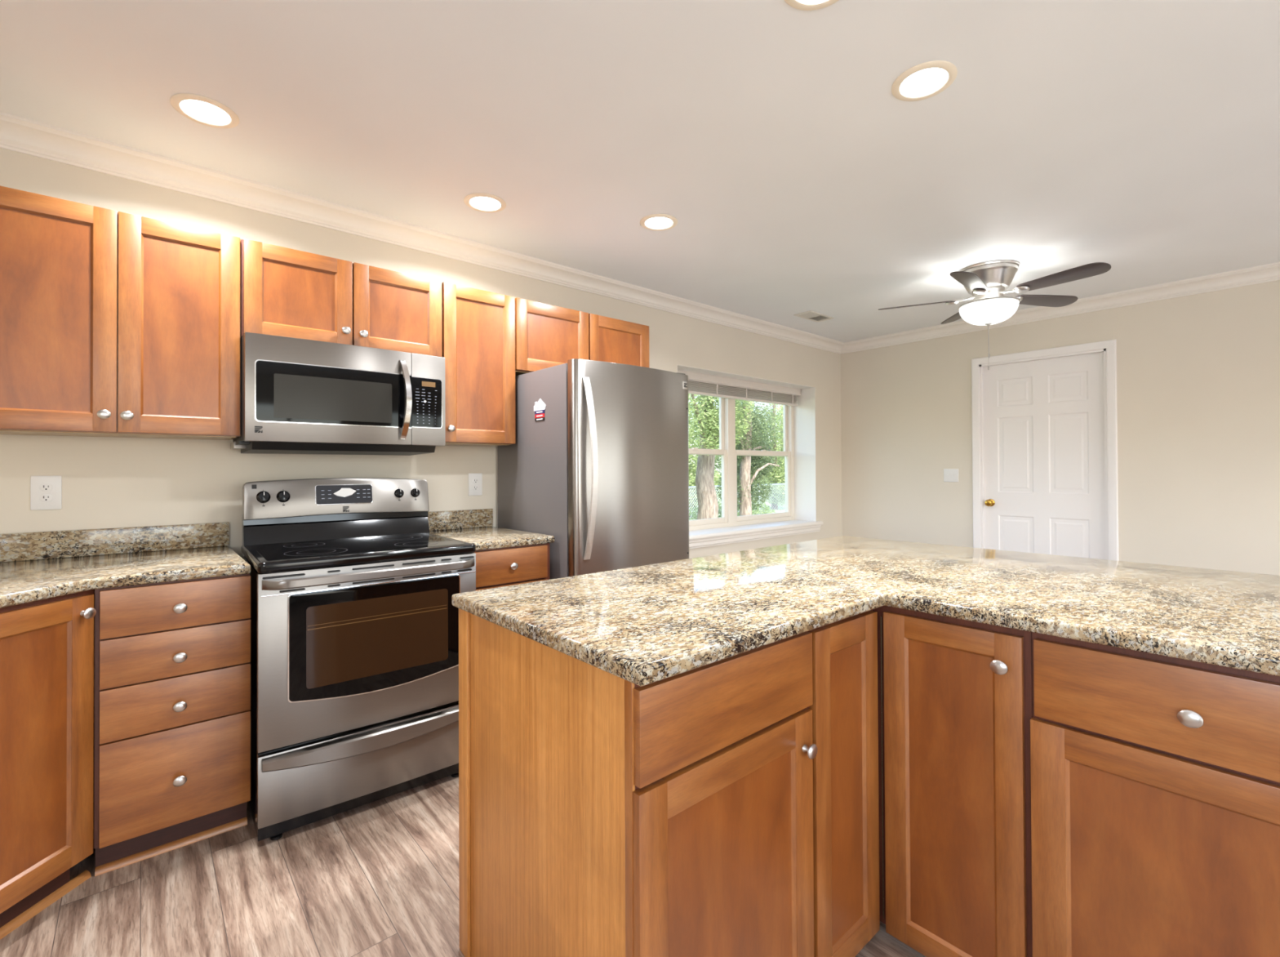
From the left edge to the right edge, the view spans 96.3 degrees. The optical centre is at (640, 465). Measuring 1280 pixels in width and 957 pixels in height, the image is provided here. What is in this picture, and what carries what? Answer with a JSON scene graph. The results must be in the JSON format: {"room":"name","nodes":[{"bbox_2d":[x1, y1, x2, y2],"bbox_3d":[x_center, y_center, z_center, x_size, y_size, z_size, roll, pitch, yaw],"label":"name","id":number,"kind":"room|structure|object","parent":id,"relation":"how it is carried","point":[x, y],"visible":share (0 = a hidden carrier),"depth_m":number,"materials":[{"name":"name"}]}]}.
{"room":"kitchen","nodes":[
{"label":"kitchen","id":0,"kind":"room"},
{"bbox_2d":[0,147,842,558],"bbox_3d":[-0.484,-0.070,3.930,6.889,2.755,0.340,0,-1,-41],"label":"wall","id":1,"kind":"structure","parent":0,"point":[108,482],"depth_m":2.64,"materials":[{"name":"beige paint"}]},
{"bbox_2d":[30,475,62,510],"bbox_3d":[-2.244,0.104,2.165,0.082,0.128,0.009,0,-1,-41],"label":"wall outlet","id":2,"kind":"object","parent":1,"relation":"attached to","point":[46,491],"visible":1,"depth_m":2.16,"materials":[{"name":"white plastic"}]},
{"bbox_2d":[40,483,52,491],"bbox_3d":[-2.243,0.084,2.164,0.034,0.028,0.004,0,-1,-41],"label":"socket","id":3,"kind":"object","parent":2,"relation":"attached to","point":[43,486],"depth_m":2.16,"materials":[{"name":"white plastic"}]},
{"bbox_2d":[40,493,52,502],"bbox_3d":[-2.243,0.124,2.163,0.034,0.028,0.004,0,-1,-41],"label":"socket","id":4,"kind":"object","parent":2,"relation":"attached to","point":[43,497],"depth_m":2.16,"materials":[{"name":"white plastic"}]},
{"bbox_2d":[0,521,229,562],"bbox_3d":[-2.312,0.301,2.095,1.318,0.102,0.021,0,-1,-41],"label":"backsplash","id":5,"kind":"structure","parent":1,"relation":"attached to","point":[21,546],"depth_m":2.27,"materials":[{"name":"stone"}]},
{"bbox_2d":[0,185,240,439],"bbox_3d":[-1.991,-0.519,2.182,0.748,0.812,0.324,0,-1,-41],"label":"upper cabinet","id":6,"kind":"object","parent":1,"relation":"attached to","point":[113,323],"visible":1,"depth_m":2.08,"materials":[{"name":"brown wood"}]},
{"bbox_2d":[240,238,442,356],"bbox_3d":[-1.394,-0.722,2.703,0.832,0.402,0.324,0,-1,-41],"label":"upper cabinet","id":7,"kind":"object","parent":1,"relation":"attached to","point":[288,292],"visible":0.88,"depth_m":2.56,"materials":[{"name":"brown wood"}]},
{"bbox_2d":[230,332,444,455],"bbox_3d":[-1.364,-0.288,2.634,0.816,0.467,0.461,0,-1,-41],"label":"microwave","id":8,"kind":"object","parent":7,"relation":"attached to","point":[299,396],"visible":1,"depth_m":2.46,"materials":[{"name":"silver metal"}]},
{"bbox_2d":[0,111,844,354],"bbox_3d":[-0.346,-1.203,3.775,6.489,0.092,0.096,0,-1,-41],"label":"trim","id":9,"kind":"structure","parent":1,"relation":"attached to","point":[17,134],"depth_m":2.76,"materials":[{"name":"white paint"}]},
{"bbox_2d":[427,508,493,530],"bbox_3d":[-1.043,0.304,3.199,0.464,0.102,0.021,0,-1,-41],"label":"backsplash","id":10,"kind":"structure","parent":1,"relation":"attached to","point":[465,518],"depth_m":3.21,"materials":[{"name":"stone"}]},
{"bbox_2d":[468,473,482,495],"bbox_3d":[-0.949,0.110,3.292,0.082,0.128,0.009,0,-1,-41],"label":"wall outlet","id":11,"kind":"object","parent":1,"relation":"attached to","point":[475,480],"visible":1,"depth_m":3.29,"materials":[{"name":"white plastic"}]},
{"bbox_2d":[472,478,478,483],"bbox_3d":[-0.948,0.090,3.291,0.034,0.028,0.004,0,-1,-41],"label":"socket","id":12,"kind":"object","parent":11,"relation":"attached to","point":[474,480],"depth_m":3.29,"materials":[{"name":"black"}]},
{"bbox_2d":[472,485,478,490],"bbox_3d":[-0.947,0.130,3.290,0.034,0.028,0.004,0,-1,-41],"label":"socket","id":13,"kind":"object","parent":11,"relation":"attached to","point":[474,487],"depth_m":3.29,"materials":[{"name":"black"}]},
{"bbox_2d":[441,281,515,446],"bbox_3d":[-0.925,-0.516,3.108,0.404,0.812,0.324,0,-1,-41],"label":"upper cabinet","id":14,"kind":"object","parent":1,"relation":"attached to","point":[478,326],"visible":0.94,"depth_m":3.01,"materials":[{"name":"brown wood"}]},
{"bbox_2d":[515,297,648,376],"bbox_3d":[-0.410,-0.719,3.578,0.985,0.402,0.297,0,-1,-41],"label":"upper cabinet","id":15,"kind":"object","parent":1,"relation":"attached to","point":[547,335],"visible":0.67,"depth_m":3.38,"materials":[{"name":"brown wood"}]},
{"bbox_2d":[676,364,822,548],"bbox_3d":[0.900,-0.058,5.102,2.040,1.415,0.359,0,-1,-41],"label":"window","id":16,"kind":"structure","parent":1,"relation":"in","point":[799,517],"depth_m":5.36,"materials":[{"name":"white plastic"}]},
{"bbox_2d":[677,369,800,406],"bbox_3d":[0.870,-0.695,5.143,1.870,0.204,0.069,0,-1,-41],"label":"window blind","id":17,"kind":"object","parent":16,"relation":"attached to","point":[699,384],"visible":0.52,"depth_m":5.13,"materials":[{"name":"beige plastic"}]},
{"bbox_2d":[0,774,925,956],"bbox_3d":[1.561,1.339,1.575,6.889,0.120,6.552,0,-1,-41],"label":"floor","id":18,"kind":"structure","parent":0,"point":[380,877],"depth_m":1.71,"materials":[{"name":"wood"}]},
{"bbox_2d":[0,589,96,939],"bbox_3d":[-2.113,0.840,1.564,0.924,0.912,1.069,0,-1,-41],"label":"base cabinet","id":19,"kind":"object","parent":18,"relation":"on","point":[47,645],"visible":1,"depth_m":1.64,"materials":[{"name":"brown wood"}]},
{"bbox_2d":[0,521,250,608],"bbox_3d":[-1.863,0.312,1.577,1.319,0.138,1.391,0,-1,-41],"label":"countertop","id":20,"kind":"structure","parent":19,"relation":"on","point":[36,566],"depth_m":2.09,"materials":[{"name":"beige stone"}]},
{"bbox_2d":[93,573,250,875],"bbox_3d":[-1.737,0.843,2.133,0.400,0.912,0.706,0,-1,-41],"label":"base cabinet","id":21,"kind":"object","parent":18,"relation":"on","point":[172,749],"visible":0.99,"depth_m":1.88,"materials":[{"name":"brown wood"}]},
{"bbox_2d":[240,477,475,840],"bbox_3d":[-1.169,0.677,2.388,0.769,1.242,0.728,0,-1,-39],"label":"range","id":22,"kind":"object","parent":18,"relation":"on","point":[354,662],"visible":0.98,"depth_m":2.13,"materials":[{"name":"silver metal"}]},
{"bbox_2d":[240,532,475,573],"bbox_3d":[-1.179,0.348,2.394,0.761,0.036,0.652,0,-1,-39],"label":"cooktop","id":23,"kind":"object","parent":22,"relation":"in","point":[351,551],"depth_m":2.24,"materials":[{"name":"black glass"}]},
{"bbox_2d":[474,542,549,590],"bbox_3d":[-0.822,0.845,2.929,0.452,0.912,0.706,0,-1,-41],"label":"base cabinet","id":24,"kind":"object","parent":18,"relation":"on","point":[517,565],"visible":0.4,"depth_m":2.69,"materials":[{"name":"brown wood"}]},
{"bbox_2d":[427,508,554,550],"bbox_3d":[-0.826,0.319,2.950,0.464,0.138,0.681,0,-1,-41],"label":"countertop","id":25,"kind":"structure","parent":24,"relation":"on","point":[474,526],"depth_m":3.04,"materials":[{"name":"beige stone"}]},
{"bbox_2d":[497,358,688,579],"bbox_3d":[-0.240,0.388,3.280,0.805,1.826,0.891,0,-1,-41],"label":"refrigerator","id":26,"kind":"object","parent":18,"relation":"on","point":[605,473],"visible":0.61,"depth_m":2.94,"materials":[{"name":"grey metal"}]},
{"bbox_2d":[533,398,546,421],"bbox_3d":[-0.528,-0.290,2.997,0.002,0.116,0.118,0,-1,-41],"label":"magnet","id":27,"kind":"object","parent":26,"relation":"attached to","point":[540,406],"visible":1,"depth_m":2.99,"materials":[{"name":"white"}]},
{"bbox_2d":[458,608,817,956],"bbox_3d":[-0.031,0.830,1.428,0.552,0.908,0.756,0,-1,-41],"label":"base cabinet","id":28,"kind":"object","parent":18,"relation":"on","point":[602,813],"visible":0.8,"depth_m":1.19,"materials":[{"name":"brown wood"}]},
{"bbox_2d":[806,605,1032,956],"bbox_3d":[0.650,0.830,1.788,0.948,0.908,1.050,0,-1,-41],"label":"base cabinet","id":29,"kind":"object","parent":18,"relation":"on","point":[921,721],"visible":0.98,"depth_m":1.43,"materials":[{"name":"brown wood"}]},
{"bbox_2d":[451,535,1279,686],"bbox_3d":[0.970,0.353,1.351,1.986,0.034,2.212,0,-1,-41],"label":"countertop","id":30,"kind":"structure","parent":29,"relation":"on","point":[641,625],"depth_m":1.43,"materials":[{"name":"beige stone"}]},
{"bbox_2d":[1030,631,1279,956],"bbox_3d":[1.278,0.823,1.286,0.660,0.908,0.530,0,-1,-41],"label":"base cabinet","id":31,"kind":"object","parent":18,"relation":"on","point":[1155,779],"visible":0.96,"depth_m":1.14,"materials":[{"name":"brown wood"}]},
{"bbox_2d":[0,0,1279,342],"bbox_3d":[1.549,-1.351,1.597,6.889,0.150,6.552,0,-1,-41],"label":"ceiling","id":32,"kind":"structure","parent":0,"point":[1140,138],"depth_m":2.13,"materials":[{"name":"paint"}]},
{"bbox_2d":[169,93,239,128],"bbox_3d":[-1.546,-1.254,2.038,0.196,0.008,0.196,0,-1,-41],"label":"recessed light","id":33,"kind":"object","parent":32,"relation":"in","point":[202,109],"visible":1,"depth_m":2.03,"materials":[{"name":"beige"}]},
{"bbox_2d":[463,192,506,212],"bbox_3d":[-0.744,-1.252,2.743,0.196,0.008,0.196,0,-1,-41],"label":"recessed light","id":34,"kind":"object","parent":32,"relation":"in","point":[480,202],"visible":1,"depth_m":2.73,"materials":[{"name":"beige"}]},
{"bbox_2d":[640,213,677,231],"bbox_3d":[0.093,-1.254,2.968,0.196,0.008,0.196,0,-1,-41],"label":"recessed light","id":35,"kind":"object","parent":32,"relation":"in","point":[657,222],"visible":1,"depth_m":2.96,"materials":[{"name":"beige"}]},
{"bbox_2d":[784,0,838,10],"bbox_3d":[0.466,-1.268,1.502,0.196,0.008,0.196,0,-1,-41],"label":"recessed light","id":36,"kind":"object","parent":32,"relation":"in","point":[806,5],"visible":1,"depth_m":1.57,"materials":[{"name":"beige"}]},
{"bbox_2d":[793,310,834,322],"bbox_3d":[1.451,-1.244,4.803,0.350,0.009,0.164,0,-1,-41],"label":"ceiling vent","id":37,"kind":"object","parent":32,"relation":"in","point":[811,315],"visible":1,"depth_m":4.79,"materials":[{"name":"beige metal"}]},
{"bbox_2d":[891,60,957,101],"bbox_3d":[0.936,-1.266,1.899,0.196,0.008,0.196,0,-1,-41],"label":"recessed light","id":38,"kind":"object","parent":32,"relation":"in","point":[925,80],"visible":1,"depth_m":1.89,"materials":[{"name":"beige"}]},
{"bbox_2d":[878,259,1111,369],"bbox_3d":[2.219,-0.936,3.651,1.226,0.651,1.247,0,-1,-41],"label":"ceiling fan","id":39,"kind":"object","parent":32,"relation":"hanging from","point":[987,282],"visible":1,"depth_m":3.57,"materials":[{"name":"silver metal"}]},
{"bbox_2d":[840,280,1279,575],"bbox_3d":[4.159,-0.094,3.628,0.120,2.755,6.212,0,-1,-41],"label":"wall","id":40,"kind":"structure","parent":0,"point":[1198,375],"depth_m":4.14,"materials":[{"name":"beige paint"}]},
{"bbox_2d":[943,468,958,481],"bbox_3d":[2.769,0.091,5.122,0.016,0.116,0.124,0,-1,-41],"label":"light switch","id":41,"kind":"object","parent":40,"relation":"attached to","point":[949,474],"visible":1,"depth_m":5.12,"materials":[{"name":"white plastic"}]},
{"bbox_2d":[971,339,1119,560],"bbox_3d":[3.248,0.183,4.651,0.146,2.226,0.983,0,-1,-41],"label":"door","id":42,"kind":"structure","parent":40,"relation":"in","point":[1045,421],"depth_m":4.62,"materials":[{"name":"white paint"}]},
{"bbox_2d":[840,262,1279,354],"bbox_3d":[4.007,-1.224,3.642,0.096,0.092,6.012,0,-1,-41],"label":"trim","id":43,"kind":"structure","parent":40,"relation":"attached to","point":[1268,272],"depth_m":4.29,"materials":[{"name":"white paint"}]},
{"label":"outside","id":44,"kind":"structure","parent":0,"visible":0},
{"bbox_2d":[688,488,785,519],"bbox_3d":[-13.276,2.147,30.490,70.000,0.120,56.528,0,-1,-41],"label":"lawn","id":45,"kind":"structure","parent":44,"point":[767,504],"depth_m":26.09,"materials":[{"name":"green plant"}]},
{"bbox_2d":[688,395,699,484],"bbox_3d":[2.336,-1.194,30.536,4.298,6.427,2.949,0,-1,-41],"label":"tree","id":46,"kind":"object","parent":45,"relation":"on","point":[688,395],"visible":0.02,"depth_m":30.13,"materials":[{"name":"green plant"}]},
{"bbox_2d":[688,394,721,517],"bbox_3d":[1.736,-0.559,21.381,2.949,5.006,2.338,0,-1,-36],"label":"tree","id":47,"kind":"object","parent":45,"relation":"on","point":[692,468],"visible":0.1,"depth_m":20.95,"materials":[{"name":"green plant"}]},
{"bbox_2d":[688,393,755,519],"bbox_3d":[1.034,-0.066,11.309,2.256,3.862,2.141,0,-1,-41],"label":"tree","id":48,"kind":"object","parent":45,"relation":"on","point":[708,504],"visible":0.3,"depth_m":11.42,"materials":[{"name":"green plant"}]},
{"bbox_2d":[688,500,777,519],"bbox_3d":[2.435,1.504,15.491,4.017,1.248,1.203,0,-1,-41],"label":"shrub","id":49,"kind":"object","parent":45,"relation":"on","point":[755,512],"visible":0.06,"depth_m":15.66,"materials":[{"name":"green plant"}]},
{"bbox_2d":[688,483,785,517],"bbox_3d":[4.184,1.272,20.326,10.070,1.300,0.070,0,-1,-41],"label":"fence","id":50,"kind":"object","parent":45,"relation":"on","point":[774,484],"visible":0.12,"depth_m":20.72,"materials":[{"name":"white wood"}]},
{"bbox_2d":[714,400,766,474],"bbox_3d":[5.653,-1.195,33.448,4.322,6.443,2.852,0,-1,-41],"label":"tree","id":51,"kind":"object","parent":45,"relation":"on","point":[715,465],"visible":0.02,"depth_m":33.18,"materials":[{"name":"green plant"}]},
{"bbox_2d":[714,400,767,511],"bbox_3d":[3.847,-0.550,23.485,2.941,5.006,2.397,0,-1,-41],"label":"tree","id":52,"kind":"object","parent":45,"relation":"on","point":[716,456],"visible":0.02,"depth_m":23.16,"materials":[{"name":"green plant"}]},
{"bbox_2d":[715,400,779,515],"bbox_3d":[2.417,-0.027,13.176,1.151,3.811,2.106,-1,-1,38],"label":"tree","id":53,"kind":"object","parent":45,"relation":"on","point":[745,487],"visible":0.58,"depth_m":12.96,"materials":[{"name":"green plant"}]},
{"bbox_2d":[751,402,785,509],"bbox_3d":[6.018,-0.543,25.587,2.967,5.006,2.327,0,-1,-41],"label":"tree","id":54,"kind":"object","parent":45,"relation":"on","point":[776,477],"visible":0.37,"depth_m":25.11,"materials":[{"name":"green plant"}]},
{"bbox_2d":[759,403,784,488],"bbox_3d":[9.000,-1.166,36.311,4.300,6.401,2.910,0,-1,-41],"label":"tree","id":55,"kind":"object","parent":45,"relation":"on","point":[769,403],"visible":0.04,"depth_m":35.78,"materials":[{"name":"green plant"}]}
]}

